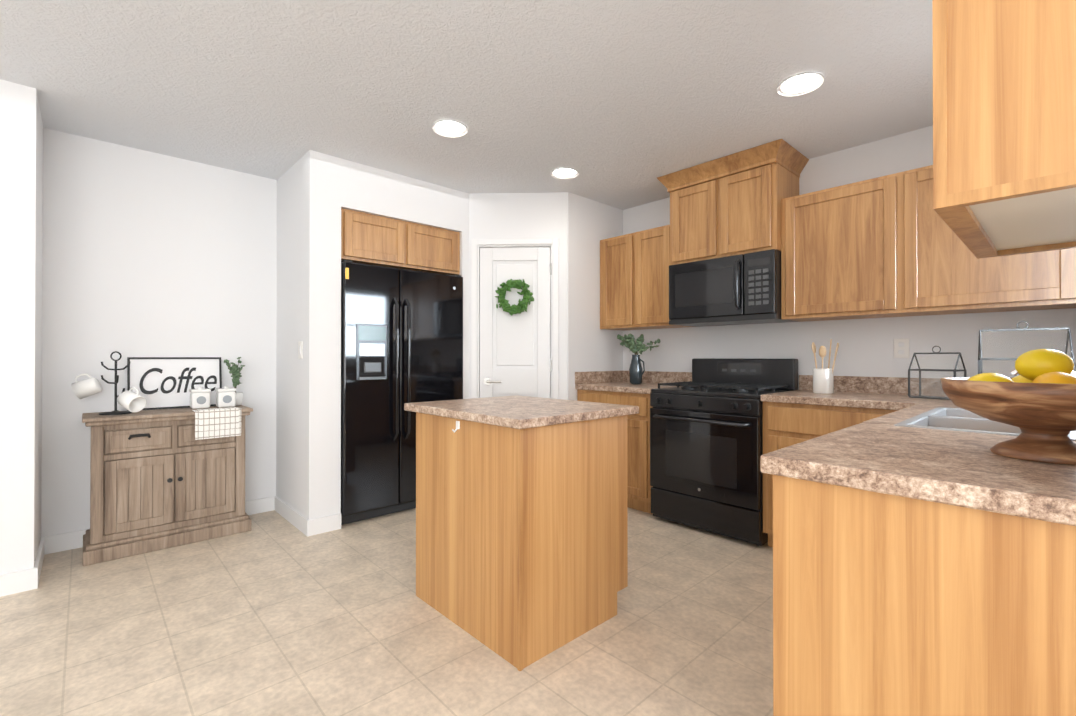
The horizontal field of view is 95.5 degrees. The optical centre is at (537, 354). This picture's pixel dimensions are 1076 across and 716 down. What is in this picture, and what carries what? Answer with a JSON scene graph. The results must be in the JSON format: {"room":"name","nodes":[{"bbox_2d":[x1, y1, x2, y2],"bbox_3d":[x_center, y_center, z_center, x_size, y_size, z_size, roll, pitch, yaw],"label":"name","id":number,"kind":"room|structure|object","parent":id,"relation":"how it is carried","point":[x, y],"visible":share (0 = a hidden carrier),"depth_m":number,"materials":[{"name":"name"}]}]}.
{"room":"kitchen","nodes":[
{"label":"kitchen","id":0,"kind":"room"},
{"bbox_2d":[0,79,42,574],"bbox_3d":[-3.979,-0.088,1.477,3.470,2.460,0.680,0,0,-43],"label":"wall","id":1,"kind":"structure","parent":0,"point":[21,207],"depth_m":2.37,"materials":[{"name":"white paint"}]},
{"bbox_2d":[0,564,40,596],"bbox_3d":[-3.591,1.092,1.358,3.084,0.100,0.014,0,0,-43],"label":"baseboard","id":2,"kind":"structure","parent":1,"relation":"attached to","point":[19,581],"depth_m":2.36,"materials":[{"name":"white wood"}]},
{"bbox_2d":[35,536,46,569],"bbox_3d":[-2.657,1.098,2.608,0.014,0.100,0.510,0,0,-43],"label":"baseboard","id":3,"kind":"structure","parent":1,"relation":"attached to","point":[42,550],"depth_m":2.67,"materials":[{"name":"white"}]},
{"bbox_2d":[41,128,276,536],"bbox_3d":[-1.492,-0.074,4.164,3.830,2.460,0.120,0,0,-43],"label":"wall","id":4,"kind":"structure","parent":0,"point":[148,254],"depth_m":3.12,"materials":[{"name":"white paint"}]},
{"bbox_2d":[47,497,272,553],"bbox_3d":[-2.400,1.101,3.225,1.230,0.100,0.014,0,0,-43],"label":"baseboard","id":5,"kind":"structure","parent":4,"relation":"attached to","point":[70,540],"depth_m":2.90,"materials":[{"name":"white wood"}]},
{"bbox_2d":[276,150,340,519],"bbox_3d":[-1.633,-0.078,3.454,0.200,2.460,0.730,0,0,-43],"label":"wall","id":6,"kind":"structure","parent":0,"point":[308,435],"depth_m":3.22,"materials":[{"name":"white paint"}]},
{"bbox_2d":[273,496,311,536],"bbox_3d":[-1.696,1.102,3.360,0.014,0.100,0.714,0,0,-43],"label":"baseboard","id":7,"kind":"structure","parent":6,"relation":"attached to","point":[303,524],"depth_m":3.30,"materials":[{"name":"white"}]},
{"bbox_2d":[298,341,302,358],"bbox_3d":[-1.572,-0.032,3.234,0.008,0.115,0.075,0,0,-43],"label":"switch plate","id":8,"kind":"object","parent":6,"relation":"attached to","point":[300,349],"visible":1,"depth_m":3.23,"materials":[{"name":"white plastic"}]},
{"bbox_2d":[0,507,772,715],"bbox_3d":[-0.671,1.164,0.719,7.500,0.050,7.300,0,0,-43],"label":"floor","id":9,"kind":"structure","parent":0,"point":[273,613],"depth_m":1.97,"materials":[{"name":"tile"}]},
{"bbox_2d":[82,405,252,565],"bbox_3d":[-2.296,0.750,3.062,0.820,0.800,0.390,0,0,-43],"label":"sideboard","id":10,"kind":"object","parent":9,"relation":"on","point":[160,479],"visible":0.98,"depth_m":2.90,"materials":[{"name":"brown wood"}]},
{"bbox_2d":[99,351,131,414],"bbox_3d":[-2.493,0.164,2.889,0.150,0.369,0.150,0,0,-43],"label":"mug tree","id":11,"kind":"object","parent":10,"relation":"on","point":[115,412],"visible":0.94,"depth_m":2.88,"materials":[{"name":"black metal"}]},
{"bbox_2d":[71,373,101,398],"bbox_3d":[-2.605,0.182,2.827,0.130,0.148,0.100,0,0,-28],"label":"mug","id":12,"kind":"object","parent":11,"relation":"hanging from","point":[82,389],"depth_m":2.80,"materials":[{"name":"white ceramic"}]},
{"bbox_2d":[117,387,146,412],"bbox_3d":[-2.369,0.262,2.854,0.130,0.148,0.100,0,0,17],"label":"mug","id":13,"kind":"object","parent":11,"relation":"hanging from","point":[130,400],"depth_m":2.84,"materials":[{"name":"white ceramic"}]},
{"bbox_2d":[127,357,221,410],"bbox_3d":[-2.375,0.184,3.217,0.500,0.335,0.054,0,0,-43],"label":"coffee sign","id":14,"kind":"object","parent":10,"relation":"on","point":[163,382],"visible":0.88,"depth_m":3.20,"materials":[{"name":"white wood"}]},
{"bbox_2d":[189,387,210,408],"bbox_3d":[-2.216,0.280,3.207,0.106,0.140,0.106,0,0,-43],"label":"canister","id":15,"kind":"object","parent":10,"relation":"on","point":[200,397],"depth_m":3.17,"materials":[{"name":"white ceramic"}]},
{"bbox_2d":[192,407,240,439],"bbox_3d":[-2.034,0.430,3.102,0.245,0.178,0.109,0,0,-43],"label":"tea towel","id":16,"kind":"object","parent":10,"relation":"hanging from","point":[216,422],"visible":0.96,"depth_m":3.06,"materials":[{"name":"white fabric"}]},
{"bbox_2d":[215,386,235,407],"bbox_3d":[-2.096,0.280,3.283,0.106,0.140,0.106,0,0,-43],"label":"canister","id":17,"kind":"object","parent":10,"relation":"on","point":[225,397],"depth_m":3.25,"materials":[{"name":"white ceramic"}]},
{"bbox_2d":[224,357,244,405],"bbox_3d":[-2.103,0.183,3.380,0.126,0.336,0.132,0,0,-43],"label":"plant","id":18,"kind":"object","parent":10,"relation":"on","point":[234,369],"visible":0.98,"depth_m":3.38,"materials":[{"name":"green plant"}]},
{"bbox_2d":[341,260,462,524],"bbox_3d":[-1.164,0.260,3.803,0.953,1.787,0.793,0,0,-43],"label":"refrigerator","id":19,"kind":"object","parent":9,"relation":"on","point":[401,337],"visible":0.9,"depth_m":3.45,"materials":[{"name":"black metal"}]},
{"bbox_2d":[404,395,638,670],"bbox_3d":[-0.092,0.689,2.267,0.710,0.915,0.850,0,0,-43],"label":"kitchen island","id":20,"kind":"object","parent":9,"relation":"on","point":[521,535],"visible":1,"depth_m":1.98,"materials":[{"name":"brown wood"}]},
{"bbox_2d":[577,389,652,513],"bbox_3d":[0.780,0.717,3.918,0.622,0.875,0.721,0,0,-43],"label":"base cabinet","id":21,"kind":"object","parent":9,"relation":"on","point":[638,466],"visible":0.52,"depth_m":3.55,"materials":[{"name":"brown wood"}]},
{"bbox_2d":[575,371,691,393],"bbox_3d":[0.776,0.209,3.916,0.633,0.140,0.719,0,0,-43],"label":"countertop","id":22,"kind":"structure","parent":21,"relation":"on","point":[614,381],"depth_m":4.00,"materials":[{"name":"laminate"}]},
{"bbox_2d":[617,334,660,383],"bbox_3d":[0.823,0.032,3.987,0.193,0.413,0.391,0,0,-43],"label":"vase","id":23,"kind":"object","parent":22,"relation":"on","point":[636,371],"visible":1,"depth_m":3.95,"materials":[{"name":"grey"}]},
{"bbox_2d":[650,358,797,545],"bbox_3d":[1.252,0.589,3.343,0.692,1.125,0.758,0,0,-43],"label":"gas range","id":24,"kind":"object","parent":9,"relation":"on","point":[706,440],"visible":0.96,"depth_m":3.15,"materials":[{"name":"black metal"}]},
{"bbox_2d":[760,369,1075,715],"bbox_3d":[1.349,0.587,1.972,2.433,1.117,1.382,0,0,-43],"label":"base cabinet","id":25,"kind":"object","parent":9,"relation":"on","point":[924,556],"visible":0.94,"depth_m":0.95,"materials":[{"name":"brown wood"}]},
{"bbox_2d":[812,339,838,393],"bbox_3d":[1.752,0.070,2.980,0.110,0.329,0.150,0,0,-43],"label":"utensil crock","id":26,"kind":"object","parent":25,"relation":"on","point":[823,380],"visible":1,"depth_m":2.95,"materials":[{"name":"white ceramic"}]},
{"bbox_2d":[908,346,966,399],"bbox_3d":[2.125,0.092,2.607,0.138,0.280,0.208,0,0,-31],"label":"terrarium","id":27,"kind":"object","parent":25,"relation":"on","point":[955,370],"visible":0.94,"depth_m":2.61,"materials":[{"name":"grey metal"}]},
{"bbox_2d":[940,377,1075,464],"bbox_3d":[1.115,0.141,1.078,0.352,0.168,0.352,0,0,-43],"label":"fruit bowl","id":28,"kind":"object","parent":25,"relation":"on","point":[1042,416],"visible":0.98,"depth_m":1.02,"materials":[{"name":"brown wood"}]},
{"bbox_2d":[968,349,1075,383],"bbox_3d":[1.109,0.050,1.070,0.214,0.128,0.262,0,0,-43],"label":"lemons","id":29,"kind":"object","parent":28,"relation":"in","point":[1044,366],"visible":0.4,"depth_m":1.05,"materials":[{"name":"yellow food"}]},
{"bbox_2d":[978,321,1074,376],"bbox_3d":[2.290,0.035,2.311,0.308,0.390,0.178,0,0,39],"label":"terrarium","id":30,"kind":"object","parent":25,"relation":"on","point":[980,356],"visible":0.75,"depth_m":2.31,"materials":[{"name":"grey metal"}]},
{"bbox_2d":[341,158,461,231],"bbox_3d":[-1.206,-1.146,3.854,0.962,0.320,0.730,0,0,-43],"label":"wall","id":31,"kind":"structure","parent":0,"point":[374,191],"depth_m":3.54,"materials":[{"name":"white paint"}]},
{"bbox_2d":[341,208,459,274],"bbox_3d":[-1.180,-0.816,3.824,0.960,0.339,0.619,0,0,-43],"label":"upper cabinet","id":32,"kind":"object","parent":31,"relation":"attached to","point":[366,238],"visible":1,"depth_m":3.56,"materials":[{"name":"brown wood"}]},
{"bbox_2d":[460,192,468,398],"bbox_3d":[-0.829,-0.074,4.199,0.068,2.460,0.730,0,0,-43],"label":"wall","id":33,"kind":"structure","parent":0,"point":[464,253],"depth_m":3.93,"materials":[{"name":"white paint"}]},
{"bbox_2d":[0,0,932,209],"bbox_3d":[-0.671,-1.361,0.732,7.500,0.080,7.300,0,0,-43],"label":"ceiling","id":34,"kind":"structure","parent":0,"point":[622,104],"depth_m":2.34,"materials":[{"name":"white paint"}]},
{"bbox_2d":[432,120,467,136],"bbox_3d":[-0.507,-1.303,2.820,0.199,0.008,0.199,0,0,41],"label":"recessed light","id":35,"kind":"object","parent":34,"relation":"in","point":[447,128],"depth_m":2.82,"materials":[{"name":"white plastic"}]},
{"bbox_2d":[551,168,578,178],"bbox_3d":[0.191,-1.300,3.508,0.199,0.008,0.199,0,0,41],"label":"recessed light","id":36,"kind":"object","parent":34,"relation":"in","point":[565,173],"depth_m":3.51,"materials":[{"name":"white plastic"}]},
{"bbox_2d":[777,72,823,95],"bbox_3d":[1.266,-1.305,2.363,0.199,0.008,0.199,0,0,41],"label":"recessed light","id":37,"kind":"object","parent":34,"relation":"in","point":[806,82],"depth_m":2.37,"materials":[{"name":"white plastic"}]},
{"bbox_2d":[469,192,566,399],"bbox_3d":[-0.185,-0.075,3.996,0.874,2.460,0.110,0,0,2],"label":"wall","id":38,"kind":"structure","parent":0,"point":[513,215],"depth_m":3.94,"materials":[{"name":"white paint"}]},
{"bbox_2d":[471,238,558,398],"bbox_3d":[-0.185,0.110,3.987,0.705,2.090,0.125,0,0,2],"label":"door frame","id":39,"kind":"structure","parent":38,"relation":"attached to","point":[516,242],"depth_m":3.93,"materials":[{"name":"white wood"}]},
{"bbox_2d":[480,247,551,397],"bbox_3d":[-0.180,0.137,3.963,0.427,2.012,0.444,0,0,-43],"label":"pantry door","id":40,"kind":"structure","parent":38,"relation":"in","point":[515,360],"depth_m":3.96,"materials":[{"name":"white painted wood"},{"name":"satin nickel"}]},
{"bbox_2d":[495,279,533,315],"bbox_3d":[-0.186,-0.460,3.896,0.312,0.300,0.089,0,0,2],"label":"wreath","id":41,"kind":"object","parent":40,"relation":"hanging from","point":[522,305],"visible":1,"depth_m":3.88,"materials":[{"name":"green plant"}]},
{"bbox_2d":[567,192,622,400],"bbox_3d":[0.465,-0.074,4.199,0.710,2.460,0.110,0,0,-43],"label":"wall","id":42,"kind":"structure","parent":0,"point":[591,344],"depth_m":4.08,"materials":[{"name":"white paint"}]},
{"bbox_2d":[550,125,1075,397],"bbox_3d":[1.341,-0.076,3.865,0.120,2.460,4.410,0,0,-43],"label":"wall","id":43,"kind":"structure","parent":0,"point":[866,347],"depth_m":3.04,"materials":[{"name":"white paint"}]},
{"bbox_2d":[600,225,692,329],"bbox_3d":[0.884,-0.600,4.021,0.337,0.760,0.721,0,0,-43],"label":"upper cabinet","id":44,"kind":"object","parent":43,"relation":"attached to","point":[634,280],"visible":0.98,"depth_m":3.89,"materials":[{"name":"brown wood"}]},
{"bbox_2d":[657,139,808,264],"bbox_3d":[1.343,-0.981,3.435,0.464,0.646,0.884,0,0,-43],"label":"upper cabinet","id":45,"kind":"object","parent":43,"relation":"attached to","point":[728,205],"visible":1,"depth_m":3.25,"materials":[{"name":"brown wood"}]},
{"bbox_2d":[669,249,797,326],"bbox_3d":[1.348,-0.440,3.437,0.451,0.433,0.752,0,0,-43],"label":"microwave","id":46,"kind":"object","parent":45,"relation":"attached to","point":[741,289],"visible":0.98,"depth_m":3.27,"materials":[{"name":"black metal"}]},
{"bbox_2d":[781,168,924,321],"bbox_3d":[1.885,-0.605,2.942,0.336,0.760,0.692,0,0,-43],"label":"upper cabinet","id":47,"kind":"object","parent":43,"relation":"attached to","point":[892,245],"depth_m":2.80,"materials":[{"name":"brown wood"}]},
{"bbox_2d":[894,338,908,357],"bbox_3d":[2.151,-0.038,2.895,0.010,0.115,0.075,0,0,-43],"label":"electrical outlet plate","id":48,"kind":"object","parent":43,"relation":"attached to","point":[901,348],"visible":1,"depth_m":2.89,"materials":[{"name":"white plastic"}]},
{"bbox_2d":[921,165,1075,315],"bbox_3d":[2.304,-0.608,2.490,0.336,0.760,0.837,0,0,-43],"label":"upper cabinet","id":49,"kind":"object","parent":43,"relation":"attached to","point":[953,280],"depth_m":2.41,"materials":[{"name":"brown wood"}]},
{"bbox_3d":[1.849,-0.088,1.412,2.470,2.460,0.120,0,0,-43],"label":"wall","id":50,"kind":"structure","parent":0,"visible":0},
{"bbox_2d":[932,0,1075,258],"bbox_3d":[1.167,-0.783,0.737,0.612,1.073,0.813,0,0,-43],"label":"upper cabinet","id":51,"kind":"object","parent":50,"relation":"attached to","point":[1004,127],"visible":1,"depth_m":0.78,"materials":[{"name":"brown wood"}]}
]}

